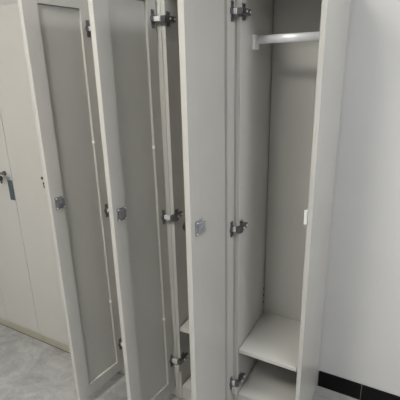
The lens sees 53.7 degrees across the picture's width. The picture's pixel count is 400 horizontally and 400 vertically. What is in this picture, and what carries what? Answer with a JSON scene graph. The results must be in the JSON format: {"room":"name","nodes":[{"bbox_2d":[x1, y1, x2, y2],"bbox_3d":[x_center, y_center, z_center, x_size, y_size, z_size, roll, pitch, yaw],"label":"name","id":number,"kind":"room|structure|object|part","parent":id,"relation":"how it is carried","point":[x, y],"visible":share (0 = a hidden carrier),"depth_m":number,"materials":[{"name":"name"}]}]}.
{"room":"changing room","nodes":[
{"label":"changing room","id":0,"kind":"room"},
{"bbox_2d":[0,324,357,399],"bbox_3d":[-1.288,1.767,0.001,8.400,0.100,5.966,8,21,27],"label":"floor","id":1,"kind":"structure","parent":0,"point":[31,368],"depth_m":2.20,"materials":[{"name":"stone"}]},
{"bbox_2d":[0,285,10,327],"bbox_3d":[-1.311,-0.132,2.568,0.316,1.906,0.434,8,21,27],"label":"locker","id":2,"kind":"object","parent":1,"relation":"on","point":[3,316],"visible":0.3,"depth_m":2.60,"materials":[{"name":"laminate"}]},
{"bbox_3d":[-1.416,-0.103,2.391,0.301,1.842,0.019,8,21,27],"label":"door","id":3,"kind":"part","parent":2,"relation":"part of","materials":[{"name":"laminate"}]},
{"bbox_2d":[0,112,42,341],"bbox_3d":[-1.044,-0.092,2.428,0.316,1.906,0.436,8,21,27],"label":"locker","id":4,"kind":"object","parent":1,"relation":"on","point":[15,283],"visible":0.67,"depth_m":2.37,"materials":[{"name":"laminate"}]},
{"bbox_2d":[0,171,6,183],"bbox_3d":[-1.069,-0.124,2.151,0.085,0.068,0.033,8,21,27],"label":"key","id":5,"kind":"object","parent":4,"relation":"in","point":[2,172],"visible":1,"depth_m":2.15,"materials":[{"name":"metal"}]},
{"bbox_2d":[0,3,70,353],"bbox_3d":[-0.782,-0.053,2.291,0.304,1.906,0.434,8,21,27],"label":"locker","id":6,"kind":"object","parent":1,"relation":"on","point":[16,102],"visible":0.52,"depth_m":2.08,"materials":[{"name":"laminate"}]},
{"bbox_2d":[18,0,178,399],"bbox_3d":[-0.296,0.068,1.883,0.441,1.902,0.717,8,21,27],"label":"locker","id":7,"kind":"object","parent":1,"relation":"on","point":[57,38],"visible":0.53,"depth_m":1.70,"materials":[{"name":"laminate"}]},
{"bbox_3d":[-0.527,0.080,1.772,0.022,1.842,0.306,11,22,34],"label":"door","id":8,"kind":"part","parent":7,"relation":"part of","materials":[{"name":"laminate"}]},
{"bbox_3d":[-0.524,0.077,1.777,0.002,1.717,0.188,11,22,34],"label":"door panel","id":9,"kind":"part","parent":7,"relation":"part of","materials":[{"name":"grey metal"}]},
{"bbox_2d":[85,20,90,36],"bbox_3d":[-0.459,-0.703,1.622,0.010,0.064,0.031,11,22,34],"label":"hinge","id":10,"kind":"object","parent":7,"relation":"on","point":[87,22],"depth_m":1.62,"materials":[{"name":"metal"}]},
{"bbox_2d":[104,204,108,216],"bbox_3d":[-0.441,0.049,1.869,0.010,0.064,0.031,11,22,34],"label":"hinge","id":11,"kind":"object","parent":7,"relation":"on","point":[106,208],"depth_m":1.86,"materials":[{"name":"metal"}]},
{"bbox_3d":[-0.104,-0.024,2.075,0.264,1.821,0.008,8,21,27],"label":"panel","id":12,"kind":"part","parent":7,"relation":"part of","materials":[{"name":"laminate"}]},
{"bbox_3d":[-0.037,0.052,1.912,0.017,1.902,0.412,8,21,27],"label":"panel","id":13,"kind":"part","parent":7,"relation":"part of","materials":[{"name":"laminate"}]},
{"bbox_2d":[88,0,236,399],"bbox_3d":[-0.018,0.109,1.738,0.422,1.902,0.715,8,21,27],"label":"locker","id":14,"kind":"object","parent":1,"relation":"on","point":[123,32],"visible":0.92,"depth_m":1.57,"materials":[{"name":"metal"}]},
{"bbox_3d":[-0.241,0.122,1.622,0.022,1.842,0.301,11,22,34],"label":"door","id":15,"kind":"part","parent":14,"relation":"part of","materials":[{"name":"laminate"}]},
{"bbox_3d":[-0.239,0.119,1.627,0.002,1.717,0.183,11,22,34],"label":"door panel","id":16,"kind":"part","parent":14,"relation":"part of","materials":[{"name":"grey metal"}]},
{"bbox_2d":[150,9,155,27],"bbox_3d":[-0.174,-0.672,1.465,0.010,0.064,0.031,11,22,34],"label":"hinge","id":17,"kind":"object","parent":14,"relation":"on","point":[152,11],"depth_m":1.46,"materials":[{"name":"metal"}]},
{"bbox_2d":[161,210,165,223],"bbox_3d":[-0.157,0.074,1.710,0.010,0.064,0.031,11,22,34],"label":"hinge","id":18,"kind":"object","parent":14,"relation":"on","point":[163,212],"depth_m":1.70,"materials":[{"name":"metal"}]},
{"bbox_2d":[169,355,172,366],"bbox_3d":[-0.140,0.791,1.946,0.010,0.064,0.031,11,22,34],"label":"hinge","id":19,"kind":"object","parent":14,"relation":"on","point":[170,356],"depth_m":1.94,"materials":[{"name":"metal"}]},
{"bbox_3d":[-0.021,0.055,1.903,0.017,1.902,0.412,8,21,27],"label":"panel","id":20,"kind":"part","parent":14,"relation":"part of","materials":[{"name":"laminate"}]},
{"bbox_2d":[180,319,188,333],"bbox_3d":[0.097,0.591,1.967,0.264,0.018,0.324,8,21,27],"label":"shelf","id":21,"kind":"object","parent":14,"relation":"attached to","point":[184,325],"depth_m":1.90,"materials":[{"name":"laminate"}]},
{"bbox_3d":[0.104,0.920,2.076,0.264,0.018,0.327,8,21,27],"label":"panel","id":22,"kind":"part","parent":14,"relation":"part of","materials":[{"name":"laminate"}]},
{"bbox_3d":[0.232,0.092,1.771,0.017,1.902,0.412,8,21,27],"label":"panel","id":23,"kind":"part","parent":14,"relation":"part of","materials":[{"name":"laminate"}]},
{"bbox_2d":[177,0,350,399],"bbox_3d":[0.259,0.150,1.592,0.391,1.902,0.715,8,21,27],"label":"locker","id":24,"kind":"object","parent":1,"relation":"on","point":[291,54],"visible":1,"depth_m":1.57,"materials":[{"name":"laminate"}]},
{"bbox_3d":[0.045,0.165,1.472,0.022,1.842,0.301,10,21,32],"label":"door","id":25,"kind":"part","parent":24,"relation":"part of","materials":[{"name":"laminate"}]},
{"bbox_3d":[0.048,0.162,1.477,0.002,1.717,0.183,10,21,32],"label":"door panel","id":26,"kind":"part","parent":24,"relation":"part of","materials":[{"name":"laminate"}]},
{"bbox_2d":[230,221,233,236],"bbox_3d":[0.125,0.116,1.563,0.010,0.064,0.031,10,21,32],"label":"hinge","id":27,"kind":"object","parent":24,"relation":"on","point":[231,222],"depth_m":1.56,"materials":[{"name":"metal"}]},
{"bbox_2d":[230,0,234,21],"bbox_3d":[0.108,-0.630,1.318,0.010,0.064,0.031,10,21,32],"label":"hinge","id":28,"kind":"object","parent":24,"relation":"on","point":[232,2],"depth_m":1.31,"materials":[{"name":"metal"}]},
{"bbox_3d":[0.248,0.095,1.762,0.017,1.902,0.412,8,21,27],"label":"panel","id":29,"kind":"part","parent":24,"relation":"part of","materials":[{"name":"laminate"}]},
{"bbox_3d":[0.369,0.874,1.908,0.259,0.018,0.327,8,21,27],"label":"panel","id":30,"kind":"part","parent":24,"relation":"part of","materials":[{"name":"laminate"}]},
{"bbox_2d":[239,312,299,371],"bbox_3d":[0.363,0.643,1.831,0.259,0.018,0.324,8,21,27],"label":"shelf","id":31,"kind":"object","parent":24,"relation":"attached to","point":[273,338],"depth_m":1.81,"materials":[{"name":"laminate"}]},
{"bbox_3d":[0.318,-0.574,1.399,0.263,0.030,0.015,8,21,27],"label":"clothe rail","id":32,"kind":"part","parent":24,"relation":"part of","materials":[{"name":"metal"}]},
{"bbox_3d":[0.430,0.013,1.780,0.259,1.730,0.008,8,21,27],"label":"panel","id":33,"kind":"part","parent":24,"relation":"part of","materials":[{"name":"laminate"}]},
{"bbox_3d":[0.381,0.060,1.422,0.010,0.054,0.018,8,21,27],"label":"strike plate","id":34,"kind":"part","parent":24,"relation":"part of","materials":[{"name":"white plastic"}]},
{"bbox_3d":[0.496,0.132,1.632,0.017,1.902,0.412,8,21,27],"label":"panel","id":35,"kind":"part","parent":24,"relation":"part of","materials":[{"name":"laminate"}]},
{"bbox_2d":[0,0,399,395],"bbox_3d":[0.083,-0.420,1.994,8.400,2.750,0.100,8,21,27],"label":"wall","id":36,"kind":"structure","parent":0,"point":[360,339],"depth_m":1.73,"materials":[{"name":"paint"}]},
{"bbox_2d":[318,370,399,399],"bbox_3d":[2.156,1.166,1.278,3.487,0.092,0.009,8,21,27],"label":"baseboard","id":37,"kind":"structure","parent":36,"relation":"attached to","point":[349,388],"depth_m":2.00,"materials":[{"name":"black tile"}]}
]}

